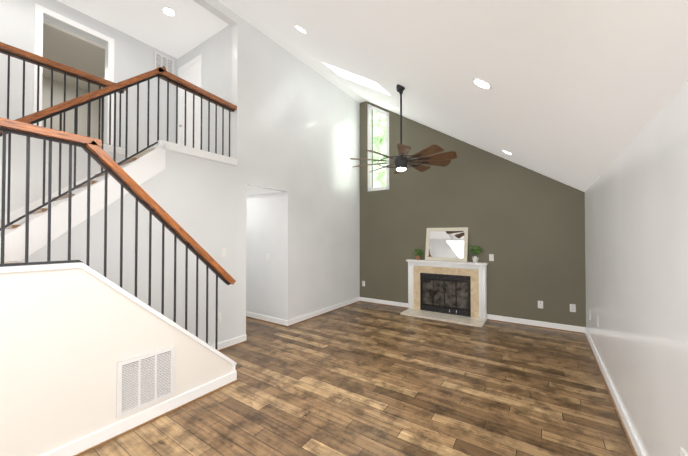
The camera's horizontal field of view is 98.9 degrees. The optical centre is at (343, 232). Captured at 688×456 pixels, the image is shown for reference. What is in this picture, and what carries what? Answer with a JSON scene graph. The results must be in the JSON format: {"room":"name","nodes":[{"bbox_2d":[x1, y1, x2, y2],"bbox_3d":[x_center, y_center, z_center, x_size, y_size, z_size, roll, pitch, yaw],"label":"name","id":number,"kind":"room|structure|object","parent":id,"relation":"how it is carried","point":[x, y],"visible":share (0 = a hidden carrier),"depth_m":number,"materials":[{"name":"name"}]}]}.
{"room":"living room","nodes":[
{"label":"living room","id":0,"kind":"room"},
{"bbox_2d":[0,133,131,236],"bbox_3d":[-3.745,0.263,1.872,0.120,2.420,4.070,-1,-1,34],"label":"wall","id":1,"kind":"structure","parent":0,"point":[18,176],"depth_m":2.87,"materials":[{"name":"white paint"}]},
{"bbox_2d":[0,144,124,232],"bbox_3d":[-3.744,-0.437,1.881,0.142,1.160,4.070,-1,-1,34],"label":"trim","id":2,"kind":"structure","parent":1,"relation":"on","point":[16,214],"depth_m":2.93,"materials":[{"name":"white wood"}]},
{"bbox_2d":[0,42,125,147],"bbox_3d":[-3.764,-1.382,1.866,0.135,0.729,4.000,-1,-1,34],"label":"railing","id":3,"kind":"object","parent":2,"relation":"on","point":[29,57],"visible":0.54,"depth_m":3.01,"materials":[{"name":"brown wood"}]},
{"bbox_2d":[42,19,104,142],"bbox_3d":[-4.427,-1.905,4.511,1.880,2.090,2.260,-1,-1,34],"label":"wall","id":4,"kind":"structure","parent":0,"point":[64,46],"depth_m":4.87,"materials":[{"name":"grey paint"}]},
{"bbox_2d":[0,0,177,154],"bbox_3d":[-4.274,-0.742,2.941,0.120,4.460,5.220,-1,-1,34],"label":"wall","id":5,"kind":"structure","parent":0,"point":[133,57],"depth_m":4.25,"materials":[{"name":"white paint"}]},
{"bbox_2d":[33,3,114,144],"bbox_3d":[-3.544,-1.854,3.911,0.015,1.870,0.800,-1,-1,34],"label":"door frame","id":6,"kind":"structure","parent":5,"relation":"attached to","point":[38,44],"depth_m":3.75,"materials":[{"name":"white wood"}]},
{"bbox_2d":[154,51,173,73],"bbox_3d":[-2.938,-2.736,4.817,0.012,0.300,0.300,-1,-1,34],"label":"air vent","id":7,"kind":"object","parent":5,"relation":"in","point":[161,60],"visible":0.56,"depth_m":4.80,"materials":[{"name":"grey metal"}]},
{"bbox_2d":[0,268,232,455],"bbox_3d":[-2.392,0.844,1.151,0.120,1.240,4.410,-1,-1,34],"label":"wall","id":8,"kind":"structure","parent":0,"point":[70,338],"depth_m":1.92,"materials":[{"name":"beige paint"}]},
{"bbox_2d":[0,262,236,371],"bbox_3d":[-2.382,0.829,1.166,0.144,1.270,4.445,-1,-1,34],"label":"trim","id":9,"kind":"structure","parent":8,"relation":"on","point":[85,267],"depth_m":2.11,"materials":[{"name":"white wood"}]},
{"bbox_2d":[0,117,235,353],"bbox_3d":[-2.386,0.281,1.167,0.135,1.935,4.430,-1,-1,34],"label":"railing","id":10,"kind":"object","parent":9,"relation":"on","point":[98,154],"visible":0.9,"depth_m":2.13,"materials":[{"name":"brown wood"}]},
{"bbox_2d":[41,370,238,455],"bbox_3d":[-2.374,1.414,1.157,0.159,0.100,4.453,-1,-1,34],"label":"baseboard","id":11,"kind":"structure","parent":8,"relation":"attached to","point":[89,442],"depth_m":2.23,"materials":[{"name":"white wood"}]},
{"bbox_2d":[116,346,174,418],"bbox_3d":[-1.531,1.149,2.297,0.012,0.400,0.400,-1,-1,34],"label":"air vent","id":12,"kind":"object","parent":8,"relation":"attached to","point":[145,380],"visible":1,"depth_m":2.28,"materials":[{"name":"white metal"}]},
{"bbox_2d":[57,0,227,58],"bbox_3d":[-3.620,-3.028,2.528,1.700,0.100,5.220,-1,-1,34],"label":"ceiling","id":13,"kind":"structure","parent":0,"point":[190,25],"depth_m":4.11,"materials":[{"name":"paint"}]},
{"bbox_2d":[162,7,175,16],"bbox_3d":[-2.343,-2.954,3.945,0.164,0.008,0.164,-1,-1,34],"label":"recessed light","id":14,"kind":"object","parent":13,"relation":"in","point":[168,11],"visible":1,"depth_m":3.93,"materials":[{"name":"white"}]},
{"bbox_2d":[134,148,154,157],"bbox_3d":[-3.604,-0.829,2.415,1.580,0.220,5.100,-1,-1,34],"label":"floor","id":15,"kind":"structure","parent":0,"point":[141,154],"depth_m":3.36,"materials":[{"name":"beige"}]},
{"bbox_2d":[20,15,359,345],"bbox_3d":[-1.202,-0.721,4.438,0.120,4.460,5.350,-1,-1,34],"label":"wall","id":16,"kind":"structure","parent":0,"point":[295,138],"depth_m":4.21,"materials":[{"name":"white paint"}]},
{"bbox_2d":[0,140,236,261],"bbox_3d":[-2.128,-0.291,3.067,0.146,1.418,2.250,-1,-1,34],"label":"trim","id":17,"kind":"structure","parent":16,"relation":"attached to","point":[144,168],"depth_m":2.65,"materials":[{"name":"white wood"}]},
{"bbox_2d":[0,66,236,230],"bbox_3d":[-2.116,-0.858,3.093,0.135,1.919,2.196,-1,-1,34],"label":"railing","id":18,"kind":"object","parent":17,"relation":"on","point":[163,73],"visible":0.81,"depth_m":2.92,"materials":[{"name":"brown wood"}]},
{"bbox_2d":[221,248,226,256],"bbox_3d":[-1.547,0.257,3.799,0.011,0.118,0.072,-1,-1,34],"label":"light switch","id":19,"kind":"object","parent":16,"relation":"attached to","point":[223,252],"visible":1,"depth_m":3.79,"materials":[{"name":"white plastic"}]},
{"bbox_2d":[212,334,246,350],"bbox_3d":[-1.554,1.452,3.759,0.026,0.095,0.740,-1,-1,34],"label":"baseboard","id":20,"kind":"structure","parent":16,"relation":"attached to","point":[231,343],"depth_m":3.86,"materials":[{"name":"white wood"}]},
{"bbox_2d":[288,297,359,326],"bbox_3d":[-0.271,1.478,5.647,0.026,0.095,2.226,-1,-1,34],"label":"baseboard","id":21,"kind":"structure","parent":16,"relation":"attached to","point":[297,320],"depth_m":5.41,"materials":[{"name":"white wood"}]},
{"bbox_2d":[177,25,231,156],"bbox_3d":[-2.138,-1.819,4.588,1.580,2.260,0.120,-1,-1,34],"label":"wall","id":22,"kind":"structure","parent":0,"point":[215,50],"depth_m":4.35,"materials":[{"name":"white paint"}]},
{"bbox_2d":[177,54,201,148],"bbox_3d":[-2.510,-1.833,4.733,0.700,1.849,0.056,-1,-1,34],"label":"door","id":23,"kind":"structure","parent":22,"relation":"in","point":[190,71],"depth_m":4.72,"materials":[{"name":"white wood"}]},
{"bbox_2d":[247,186,280,195],"bbox_3d":[-2.423,-0.709,5.310,2.880,0.100,0.800,-1,-1,34],"label":"ceiling","id":24,"kind":"structure","parent":0,"point":[254,190],"depth_m":4.80,"materials":[{"name":"paint"}]},
{"bbox_2d":[246,192,282,318],"bbox_3d":[-2.164,0.286,5.677,2.880,2.480,0.120,-1,-1,34],"label":"wall","id":25,"kind":"structure","parent":0,"point":[264,224],"depth_m":5.06,"materials":[{"name":"white paint"}]},
{"bbox_2d":[246,311,287,326],"bbox_3d":[-2.150,1.477,5.562,3.014,0.095,0.026,-1,-1,34],"label":"baseboard","id":26,"kind":"structure","parent":25,"relation":"attached to","point":[273,320],"depth_m":4.98,"materials":[{"name":"white wood"}]},
{"bbox_2d":[80,302,633,455],"bbox_3d":[-1.125,1.534,2.632,8.800,0.100,8.500,-1,-1,34],"label":"floor","id":27,"kind":"structure","parent":0,"point":[355,379],"depth_m":2.65,"materials":[{"name":"brown wood"}]},
{"bbox_2d":[360,306,378,309],"bbox_3d":[0.512,1.526,5.951,0.420,0.006,0.110,-1,-1,34],"label":"floor vent","id":28,"kind":"object","parent":27,"relation":"in","point":[369,307],"visible":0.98,"depth_m":5.96,"materials":[{"name":"beige"}]},
{"bbox_2d":[400,259,487,326],"bbox_3d":[1.759,1.027,5.303,1.450,0.987,0.547,-1,-1,34],"label":"fireplace","id":29,"kind":"object","parent":27,"relation":"on","point":[451,291],"visible":1,"depth_m":5.36,"materials":[{"name":"wood"}]},
{"bbox_2d":[412,249,422,259],"bbox_3d":[1.441,0.427,5.743,0.219,0.222,0.139,-1,-1,34],"label":"potted plant","id":30,"kind":"object","parent":29,"relation":"on","point":[418,252],"visible":1,"depth_m":5.71,"materials":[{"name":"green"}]},
{"bbox_2d":[425,227,467,261],"bbox_3d":[1.896,0.221,5.470,0.760,0.617,0.133,-1,-1,34],"label":"mirror","id":31,"kind":"object","parent":29,"relation":"on","point":[446,244],"visible":1,"depth_m":5.45,"materials":[{"name":"beige mirror"}]},
{"bbox_2d":[468,246,481,262],"bbox_3d":[2.298,0.381,5.158,0.239,0.298,0.159,-1,-1,34],"label":"potted plant","id":32,"kind":"object","parent":29,"relation":"on","point":[475,252],"visible":1,"depth_m":5.13,"materials":[{"name":"green plant"}]},
{"bbox_2d":[218,0,687,191],"bbox_3d":[-0.307,-1.819,2.165,4.170,2.526,8.370,-1,-1,34],"label":"ceiling","id":33,"kind":"structure","parent":0,"point":[579,95],"depth_m":2.11,"materials":[{"name":"paint"}]},
{"bbox_2d":[193,0,237,26],"bbox_3d":[-2.915,-2.926,1.945,0.120,0.120,5.050,-1,-1,34],"label":"header beam","id":34,"kind":"structure","parent":33,"relation":"attached to","point":[222,12],"depth_m":3.82,"materials":[{"name":"white paint"}]},
{"bbox_2d":[295,25,306,33],"bbox_3d":[-0.512,-2.416,3.503,0.142,0.092,0.164,-1,-1,34],"label":"recessed light","id":35,"kind":"object","parent":33,"relation":"in","point":[300,29],"visible":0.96,"depth_m":3.48,"materials":[{"name":"white"}]},
{"bbox_2d":[324,63,390,95],"bbox_3d":[0.202,-2.462,4.730,0.980,0.616,0.490,-1,-1,34],"label":"skylight","id":36,"kind":"object","parent":33,"relation":"attached to","point":[360,80],"visible":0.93,"depth_m":4.69,"materials":[{"name":"white glass"}]},
{"bbox_2d":[350,84,456,173],"bbox_3d":[0.731,-1.341,3.768,1.327,1.123,1.323,-1,-1,34],"label":"fan","id":37,"kind":"object","parent":33,"relation":"hanging from","point":[401,161],"visible":1,"depth_m":3.68,"materials":[{"name":"brown wood"}]},
{"bbox_2d":[472,78,491,88],"bbox_3d":[1.112,-1.197,2.371,0.142,0.092,0.164,-1,-1,34],"label":"recessed light","id":38,"kind":"object","parent":33,"relation":"in","point":[481,83],"visible":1,"depth_m":2.36,"materials":[{"name":"white"}]},
{"bbox_2d":[360,101,585,326],"bbox_3d":[2.010,-0.706,5.562,4.170,4.460,0.120,-1,-1,34],"label":"wall","id":39,"kind":"structure","parent":0,"point":[525,226],"depth_m":5.16,"materials":[{"name":"green paint"}]},
{"bbox_2d":[368,104,388,190],"bbox_3d":[0.766,-1.877,6.408,0.520,1.946,0.106,-1,-1,34],"label":"window","id":40,"kind":"structure","parent":39,"relation":"in","point":[378,129],"depth_m":6.46,"materials":[{"name":"white"}]},
{"bbox_2d":[360,297,407,307],"bbox_3d":[0.835,1.486,6.242,1.188,0.095,0.026,-1,-1,34],"label":"baseboard","id":41,"kind":"structure","parent":39,"relation":"attached to","point":[386,302],"depth_m":6.23,"materials":[{"name":"white wood"}]},
{"bbox_2d":[489,254,493,260],"bbox_3d":[2.553,0.438,5.099,0.072,0.118,0.011,-1,-1,34],"label":"light switch","id":42,"kind":"object","parent":39,"relation":"attached to","point":[491,257],"visible":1,"depth_m":5.10,"materials":[{"name":"white plastic"}]},
{"bbox_2d":[487,314,585,333],"bbox_3d":[3.041,1.466,4.744,1.338,0.095,0.026,-1,-1,34],"label":"baseboard","id":43,"kind":"structure","parent":39,"relation":"attached to","point":[554,326],"depth_m":4.70,"materials":[{"name":"white wood"}]},
{"bbox_2d":[538,301,542,308],"bbox_3d":[3.134,1.152,4.696,0.072,0.118,0.008,-1,-1,34],"label":"electrical outlet","id":44,"kind":"object","parent":39,"relation":"attached to","point":[540,304],"visible":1,"depth_m":4.69,"materials":[{"name":"white plastic"}]},
{"bbox_2d":[570,304,575,311],"bbox_3d":[3.471,1.149,4.467,0.072,0.118,0.008,-1,-1,34],"label":"electrical outlet","id":45,"kind":"object","parent":39,"relation":"attached to","point":[572,307],"visible":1,"depth_m":4.46,"materials":[{"name":"white plastic"}]},
{"bbox_2d":[585,80,687,455],"bbox_3d":[1.334,0.381,0.947,0.120,2.159,8.250,-1,-1,34],"label":"wall","id":46,"kind":"structure","parent":0,"point":[636,231],"depth_m":1.76,"materials":[{"name":"white paint"}]},
{"bbox_2d":[584,328,644,455],"bbox_3d":[2.419,1.437,2.660,0.026,0.095,4.146,-1,-1,34],"label":"baseboard","id":47,"kind":"structure","parent":46,"relation":"attached to","point":[635,445],"depth_m":2.44,"materials":[{"name":"white wood"}]},
{"bbox_2d":[680,447,686,455],"bbox_3d":[1.503,1.030,1.301,0.008,0.118,0.072,-1,-1,34],"label":"electrical outlet","id":48,"kind":"object","parent":46,"relation":"attached to","point":[682,453],"visible":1,"depth_m":1.31,"materials":[{"name":"white plastic"}]},
{"bbox_3d":[-3.417,0.836,0.995,1.400,1.250,3.000,-1,-1,34],"label":"floor","id":49,"kind":"structure","parent":0,"visible":0},
{"bbox_2d":[5,157,137,233],"bbox_3d":[-2.659,-0.275,2.882,0.544,1.023,1.193,-1,-1,34],"label":"stair","id":50,"kind":"structure","parent":49,"relation":"on","point":[58,200],"depth_m":2.83,"materials":[{"name":"white"}]}
]}

